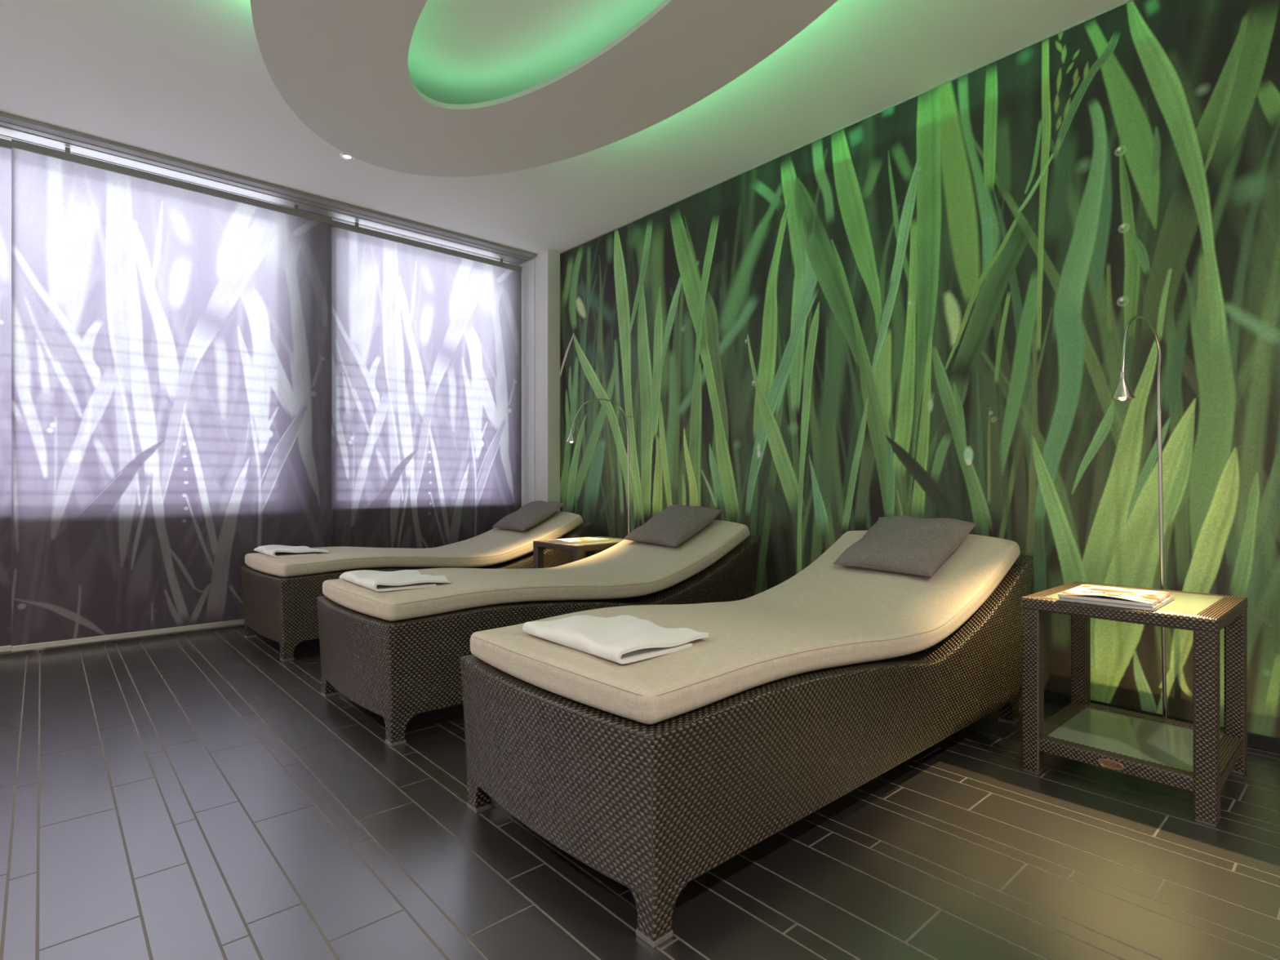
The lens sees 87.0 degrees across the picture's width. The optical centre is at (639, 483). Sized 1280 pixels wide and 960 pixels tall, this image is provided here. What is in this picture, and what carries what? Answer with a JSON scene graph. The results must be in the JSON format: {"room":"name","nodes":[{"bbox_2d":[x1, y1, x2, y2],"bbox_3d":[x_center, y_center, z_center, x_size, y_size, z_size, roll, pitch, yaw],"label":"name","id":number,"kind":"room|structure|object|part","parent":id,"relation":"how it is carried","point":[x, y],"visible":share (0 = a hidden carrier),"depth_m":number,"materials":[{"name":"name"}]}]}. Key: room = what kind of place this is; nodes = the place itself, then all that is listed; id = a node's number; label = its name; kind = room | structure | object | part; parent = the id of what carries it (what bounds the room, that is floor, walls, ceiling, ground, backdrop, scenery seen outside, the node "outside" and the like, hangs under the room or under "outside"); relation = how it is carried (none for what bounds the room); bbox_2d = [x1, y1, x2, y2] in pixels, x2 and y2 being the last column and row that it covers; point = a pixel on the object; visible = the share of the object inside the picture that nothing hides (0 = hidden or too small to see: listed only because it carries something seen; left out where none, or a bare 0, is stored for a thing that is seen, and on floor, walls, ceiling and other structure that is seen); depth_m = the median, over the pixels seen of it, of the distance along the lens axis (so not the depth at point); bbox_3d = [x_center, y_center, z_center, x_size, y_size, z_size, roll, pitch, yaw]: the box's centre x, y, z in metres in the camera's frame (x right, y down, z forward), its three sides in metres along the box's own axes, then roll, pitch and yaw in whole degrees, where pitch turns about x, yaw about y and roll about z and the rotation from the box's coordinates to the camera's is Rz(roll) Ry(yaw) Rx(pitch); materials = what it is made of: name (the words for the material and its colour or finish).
{"room":"spa","nodes":[
{"label":"spa","id":0,"kind":"room"},
{"bbox_2d":[518,249,559,511],"bbox_3d":[-0.826,-0.455,5.477,0.265,2.650,0.670,0,0,-42],"label":"wall","id":1,"kind":"structure","parent":0,"point":[548,262],"depth_m":5.20,"materials":[{"name":"white paint"}]},
{"bbox_2d":[0,136,518,654],"bbox_3d":[-3.106,-0.455,3.715,5.485,2.650,0.220,0,0,-42],"label":"wall window","id":2,"kind":"structure","parent":1,"relation":"in","point":[1,137],"depth_m":4.06,"materials":[{"name":"white paint"}]},
{"bbox_2d":[0,137,11,652],"bbox_3d":[-3.740,-0.457,2.912,1.530,2.602,0.020,0,0,-42],"label":"blind","id":3,"kind":"object","parent":2,"relation":"attached to","point":[5,144],"visible":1,"depth_m":3.40,"materials":[{"name":"fabric"}]},
{"bbox_3d":[-3.740,-1.710,2.912,1.530,0.040,0.020,0,0,-42],"label":"carrier rail","id":4,"kind":"part","parent":3,"relation":"part of","materials":[{"name":"grey metal"}]},
{"bbox_2d":[11,138,332,652],"bbox_3d":[-2.584,-0.457,3.897,1.530,2.602,0.020,0,0,-42],"label":"blind","id":5,"kind":"object","parent":2,"relation":"attached to","point":[171,338],"visible":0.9,"depth_m":3.76,"materials":[{"name":"fabric"}]},
{"bbox_3d":[-2.584,-1.710,3.897,1.530,0.040,0.020,0,0,-42],"label":"carrier rail","id":6,"kind":"part","parent":5,"relation":"part of","materials":[{"name":"grey metal"}]},
{"bbox_2d":[331,220,521,548],"bbox_3d":[-1.494,-0.457,4.904,1.461,2.602,0.020,0,0,-42],"label":"blind","id":7,"kind":"object","parent":2,"relation":"attached to","point":[426,339],"visible":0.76,"depth_m":4.84,"materials":[{"name":"fabric"}]},
{"bbox_3d":[-1.494,-1.710,4.904,1.461,0.040,0.020,0,0,-42],"label":"carrier rail","id":8,"kind":"part","parent":7,"relation":"part of","materials":[{"name":"grey metal"}]},
{"bbox_2d":[528,258,535,502],"bbox_3d":[-0.847,-0.444,5.295,0.010,2.628,0.075,0,0,-42],"label":"trim","id":9,"kind":"structure","parent":1,"relation":"attached to","point":[532,262],"depth_m":5.28,"materials":[{"name":"white paint"}]},
{"bbox_2d":[0,0,1128,254],"bbox_3d":[-0.937,-1.830,1.395,5.850,0.100,6.730,0,0,-42],"label":"ceiling","id":10,"kind":"structure","parent":0,"point":[191,81],"depth_m":3.02,"materials":[{"name":"white paint"}]},
{"bbox_2d":[0,111,537,264],"bbox_3d":[-2.924,-1.769,3.516,5.453,0.020,0.261,0,0,-42],"label":"track","id":11,"kind":"object","parent":10,"relation":"attached to","point":[11,126],"visible":0.99,"depth_m":3.97,"materials":[{"name":"grey metal"}]},
{"bbox_2d":[339,152,355,160],"bbox_3d":[-1.591,-1.777,3.668,0.076,0.006,0.076,0,0,-42],"label":"recessed light","id":12,"kind":"object","parent":10,"relation":"in","point":[346,157],"visible":0.98,"depth_m":3.67,"materials":[{"name":"white glass"}]},
{"bbox_2d":[249,0,837,177],"bbox_3d":[-0.325,-1.702,2.272,1.649,0.155,3.121,0,0,-42],"label":"ceiling panel","id":13,"kind":"object","parent":10,"relation":"hanging from","point":[340,66],"visible":1,"depth_m":2.73,"materials":[{"name":"white paint"}]},
{"bbox_2d":[0,625,1279,959],"bbox_3d":[-0.941,0.870,1.324,6.049,0.001,6.830,0,0,-42],"label":"floor","id":14,"kind":"structure","parent":0,"point":[199,794],"depth_m":1.62,"materials":[{"name":"tile"}]},
{"bbox_2d":[240,511,591,662],"bbox_3d":[-1.307,0.531,4.208,1.973,0.677,0.770,0,0,-43],"label":"sun lounger","id":15,"kind":"object","parent":14,"relation":"on","point":[280,595],"visible":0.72,"depth_m":3.63,"materials":[{"name":"beige fabric"}]},
{"bbox_3d":[-2.186,0.814,3.834,0.092,0.088,0.092,0,0,-43],"label":"leg","id":16,"kind":"part","parent":15,"relation":"part of","materials":[{"name":"brown wicker"}]},
{"bbox_3d":[-1.739,0.814,3.356,0.092,0.088,0.092,0,0,-43],"label":"leg","id":17,"kind":"part","parent":15,"relation":"part of","materials":[{"name":"brown wicker"}]},
{"bbox_2d":[253,544,328,557],"bbox_3d":[-1.947,0.366,3.757,0.270,0.038,0.462,0,0,-41],"label":"folded towel","id":18,"kind":"object","parent":15,"relation":"on","point":[273,550],"visible":1,"depth_m":3.66,"materials":[{"name":"white fabric"}]},
{"bbox_2d":[244,511,582,577],"bbox_3d":[-1.312,0.346,4.204,1.933,0.306,0.727,0,0,-43],"label":"cushion","id":19,"kind":"object","parent":15,"relation":"on","point":[495,548],"depth_m":4.00,"materials":[{"name":"beige fabric"}]},
{"bbox_2d":[492,500,564,531],"bbox_3d":[-0.792,0.220,4.759,0.331,0.197,0.436,0,0,-40],"label":"throw pillow","id":20,"kind":"object","parent":15,"relation":"on","point":[531,514],"visible":1,"depth_m":4.67,"materials":[{"name":"grey fabric"}]},
{"bbox_2d":[316,520,760,746],"bbox_3d":[-0.363,0.531,3.131,1.973,0.677,0.770,0,0,-42],"label":"sun lounger","id":21,"kind":"object","parent":14,"relation":"on","point":[397,655],"visible":0.71,"depth_m":2.54,"materials":[{"name":"beige fabric"}]},
{"bbox_3d":[-1.252,0.814,2.780,0.092,0.088,0.092,0,0,-42],"label":"leg","id":22,"kind":"part","parent":21,"relation":"part of","materials":[{"name":"brown wicker"}]},
{"bbox_2d":[339,569,450,591],"bbox_3d":[-0.957,0.365,2.637,0.294,0.038,0.426,0,0,-40],"label":"folded towel","id":23,"kind":"object","parent":21,"relation":"on","point":[375,580],"visible":1,"depth_m":2.53,"materials":[{"name":"white fabric"}]},
{"bbox_3d":[-0.817,0.814,2.291,0.092,0.088,0.092,0,0,-42],"label":"leg","id":24,"kind":"part","parent":21,"relation":"part of","materials":[{"name":"brown wicker"}]},
{"bbox_2d":[322,520,750,621],"bbox_3d":[-0.368,0.346,3.127,1.933,0.306,0.727,0,0,-42],"label":"cushion","id":25,"kind":"object","parent":21,"relation":"on","point":[628,568],"depth_m":2.88,"materials":[{"name":"beige fabric"}]},
{"bbox_2d":[623,504,722,546],"bbox_3d":[0.174,0.218,3.656,0.331,0.202,0.438,0,0,-38],"label":"throw pillow","id":26,"kind":"object","parent":21,"relation":"on","point":[672,526],"visible":1,"depth_m":3.57,"materials":[{"name":"grey fabric"}]},
{"bbox_2d":[533,536,623,568],"bbox_3d":[-0.305,0.607,4.081,0.514,0.527,0.460,0,0,-42],"label":"side table","id":27,"kind":"object","parent":14,"relation":"on","point":[578,549],"visible":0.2,"depth_m":3.91,"materials":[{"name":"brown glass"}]},
{"bbox_3d":[-0.614,0.621,4.080,0.050,0.491,0.050,0,0,-42],"label":"leg","id":28,"kind":"part","parent":27,"relation":"part of","materials":[{"name":"brown wicker"}]},
{"bbox_3d":[-0.305,0.362,4.081,0.514,0.038,0.460,0,0,-42],"label":"tabletop frame","id":29,"kind":"part","parent":27,"relation":"part of","materials":[{"name":"brown wicker"}]},
{"bbox_2d":[547,537,609,543],"bbox_3d":[-0.362,0.335,4.017,0.300,0.015,0.215,0,0,-43],"label":"magazine","id":30,"kind":"object","parent":27,"relation":"on","point":[581,540],"visible":1,"depth_m":3.96,"materials":[{"name":"white paper"}]},
{"bbox_3d":[-0.343,0.621,3.775,0.050,0.491,0.050,0,0,-42],"label":"leg","id":31,"kind":"part","parent":27,"relation":"part of","materials":[{"name":"brown wicker"}]},
{"bbox_3d":[-0.305,0.346,4.081,0.416,0.006,0.362,0,0,-42],"label":"glass","id":32,"kind":"part","parent":27,"relation":"part of","materials":[{"name":"grey"}]},
{"bbox_3d":[-0.268,0.621,4.387,0.050,0.491,0.050,0,0,-42],"label":"leg","id":33,"kind":"part","parent":27,"relation":"part of","materials":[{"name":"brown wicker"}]},
{"bbox_2d":[566,398,630,533],"bbox_3d":[-0.212,0.172,4.160,0.551,1.396,0.156,0,0,-42],"label":"floor lamp","id":34,"kind":"object","parent":14,"relation":"on","point":[571,438],"visible":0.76,"depth_m":4.28,"materials":[{"name":"silver metal"}]},
{"bbox_3d":[-0.407,-0.287,4.011,0.062,0.078,0.062,0,0,-42],"label":"lamp shade","id":35,"kind":"part","parent":34,"relation":"part of","materials":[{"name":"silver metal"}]},
{"bbox_2d":[460,530,1033,947],"bbox_3d":[0.485,0.531,2.164,1.973,0.677,0.770,0,0,-42],"label":"sun lounger","id":36,"kind":"object","parent":14,"relation":"on","point":[653,774],"visible":0.94,"depth_m":1.57,"materials":[{"name":"brown wicker"}]},
{"bbox_3d":[-0.403,0.814,1.814,0.092,0.088,0.092,0,0,-42],"label":"leg","id":37,"kind":"part","parent":36,"relation":"part of","materials":[{"name":"brown wicker"}]},
{"bbox_2d":[522,614,708,664],"bbox_3d":[-0.060,0.364,1.671,0.305,0.038,0.397,0,0,-40],"label":"folded towel","id":38,"kind":"object","parent":36,"relation":"on","point":[624,638],"visible":1,"depth_m":1.58,"materials":[{"name":"white fabric"}]},
{"bbox_3d":[0.031,0.814,1.324,0.092,0.088,0.092,0,0,-42],"label":"leg","id":39,"kind":"part","parent":36,"relation":"part of","materials":[{"name":"brown wicker"}]},
{"bbox_2d":[470,530,1020,724],"bbox_3d":[0.480,0.346,2.160,1.933,0.306,0.727,0,0,-42],"label":"cushion","id":40,"kind":"object","parent":36,"relation":"on","point":[828,619],"depth_m":1.75,"materials":[{"name":"beige fabric"}]},
{"bbox_2d":[833,515,976,577],"bbox_3d":[1.027,0.231,2.636,0.332,0.200,0.413,0,0,-39],"label":"throw pillow","id":41,"kind":"object","parent":36,"relation":"on","point":[905,544],"visible":1,"depth_m":2.56,"materials":[{"name":"grey fabric"}]},
{"bbox_3d":[1.325,0.814,2.472,0.092,0.088,0.092,0,0,-42],"label":"leg","id":42,"kind":"part","parent":36,"relation":"part of","materials":[{"name":"brown wicker"}]},
{"bbox_2d":[1021,581,1248,826],"bbox_3d":[1.499,0.607,2.047,0.514,0.527,0.460,0,0,-42],"label":"side table","id":43,"kind":"object","parent":14,"relation":"on","point":[1198,757],"visible":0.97,"depth_m":2.00,"materials":[{"name":"brown wicker"}]},
{"bbox_3d":[1.191,0.621,2.046,0.050,0.491,0.050,0,0,-42],"label":"leg","id":44,"kind":"part","parent":43,"relation":"part of","materials":[{"name":"brown wicker"}]},
{"bbox_3d":[1.537,0.621,2.353,0.050,0.491,0.050,0,0,-42],"label":"leg","id":45,"kind":"part","parent":43,"relation":"part of","materials":[{"name":"brown wicker"}]},
{"bbox_3d":[1.311,0.781,1.879,0.004,0.025,0.062,0,0,-42],"label":"maker plate","id":46,"kind":"part","parent":43,"relation":"part of","materials":[{"name":"brown metal"}]},
{"bbox_2d":[1058,595,1173,611],"bbox_3d":[1.406,0.337,1.989,0.275,0.010,0.226,0,0,-43],"label":"magazine","id":47,"kind":"object","parent":43,"relation":"on","point":[1169,598],"visible":0.16,"depth_m":1.90,"materials":[{"name":"white paper"}]},
{"bbox_2d":[1057,584,1169,607],"bbox_3d":[1.398,0.323,1.989,0.272,0.017,0.222,0,0,-44],"label":"magazine","id":48,"kind":"object","parent":47,"relation":"on","point":[1084,592],"visible":1,"depth_m":1.95,"materials":[{"name":"white paper"}]},
{"bbox_3d":[1.499,0.346,2.047,0.416,0.006,0.362,0,0,-42],"label":"glass","id":49,"kind":"part","parent":43,"relation":"part of","materials":[{"name":"grey"}]},
{"bbox_3d":[1.499,0.362,2.047,0.514,0.038,0.460,0,0,-42],"label":"tabletop frame","id":50,"kind":"part","parent":43,"relation":"part of","materials":[{"name":"brown wicker"}]},
{"bbox_2d":[1048,706,1222,772],"bbox_3d":[1.499,0.769,2.047,0.416,0.006,0.362,0,0,-42],"label":"glass shelf","id":51,"kind":"object","parent":43,"relation":"attached to","point":[1155,741],"depth_m":2.05,"materials":[{"name":"green"}]},
{"bbox_3d":[1.499,0.780,2.047,0.506,0.040,0.452,0,0,-42],"label":"shelf frame","id":52,"kind":"part","parent":43,"relation":"part of","materials":[{"name":"brown wicker"}]},
{"bbox_3d":[1.462,0.621,1.741,0.050,0.491,0.050,0,0,-42],"label":"leg","id":53,"kind":"part","parent":43,"relation":"part of","materials":[{"name":"brown wicker"}]},
{"bbox_3d":[1.808,0.621,2.048,0.050,0.491,0.050,0,0,-42],"label":"leg","id":54,"kind":"part","parent":43,"relation":"part of","materials":[{"name":"brown wicker"}]},
{"bbox_2d":[1110,315,1167,719],"bbox_3d":[1.602,0.172,2.115,0.551,1.396,0.156,0,0,-42],"label":"floor lamp","id":55,"kind":"object","parent":14,"relation":"on","point":[1122,391],"visible":0.82,"depth_m":2.25,"materials":[{"name":"silver metal"}]},
{"bbox_3d":[1.407,-0.287,1.967,0.062,0.078,0.062,0,0,-42],"label":"lamp shade","id":56,"kind":"part","parent":55,"relation":"part of","materials":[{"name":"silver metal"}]},
{"bbox_3d":[1.434,-0.455,3.017,0.150,2.650,6.010,0,0,-42],"label":"wall","id":57,"kind":"structure","parent":0,"visible":0},
{"bbox_2d":[560,0,1133,253],"bbox_3d":[1.343,-1.777,3.003,0.007,0.008,5.909,0,0,-42],"label":"trim","id":58,"kind":"structure","parent":57,"relation":"attached to","point":[1128,1],"depth_m":3.16,"materials":[{"name":"grey paint"}]},
{"bbox_2d":[560,0,1279,738],"bbox_3d":[1.343,-0.474,3.003,0.001,2.598,5.908,0,0,-42],"label":"mural","id":59,"kind":"object","parent":57,"relation":"attached to","point":[922,306],"visible":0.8,"depth_m":2.79,"materials":[{"name":"green paper"}]},
{"bbox_2d":[1019,685,1279,753],"bbox_3d":[1.341,0.848,3.001,0.013,0.045,5.909,0,0,-42],"label":"baseboard","id":60,"kind":"structure","parent":57,"relation":"attached to","point":[1254,740],"depth_m":2.39,"materials":[{"name":"black"}]}
]}

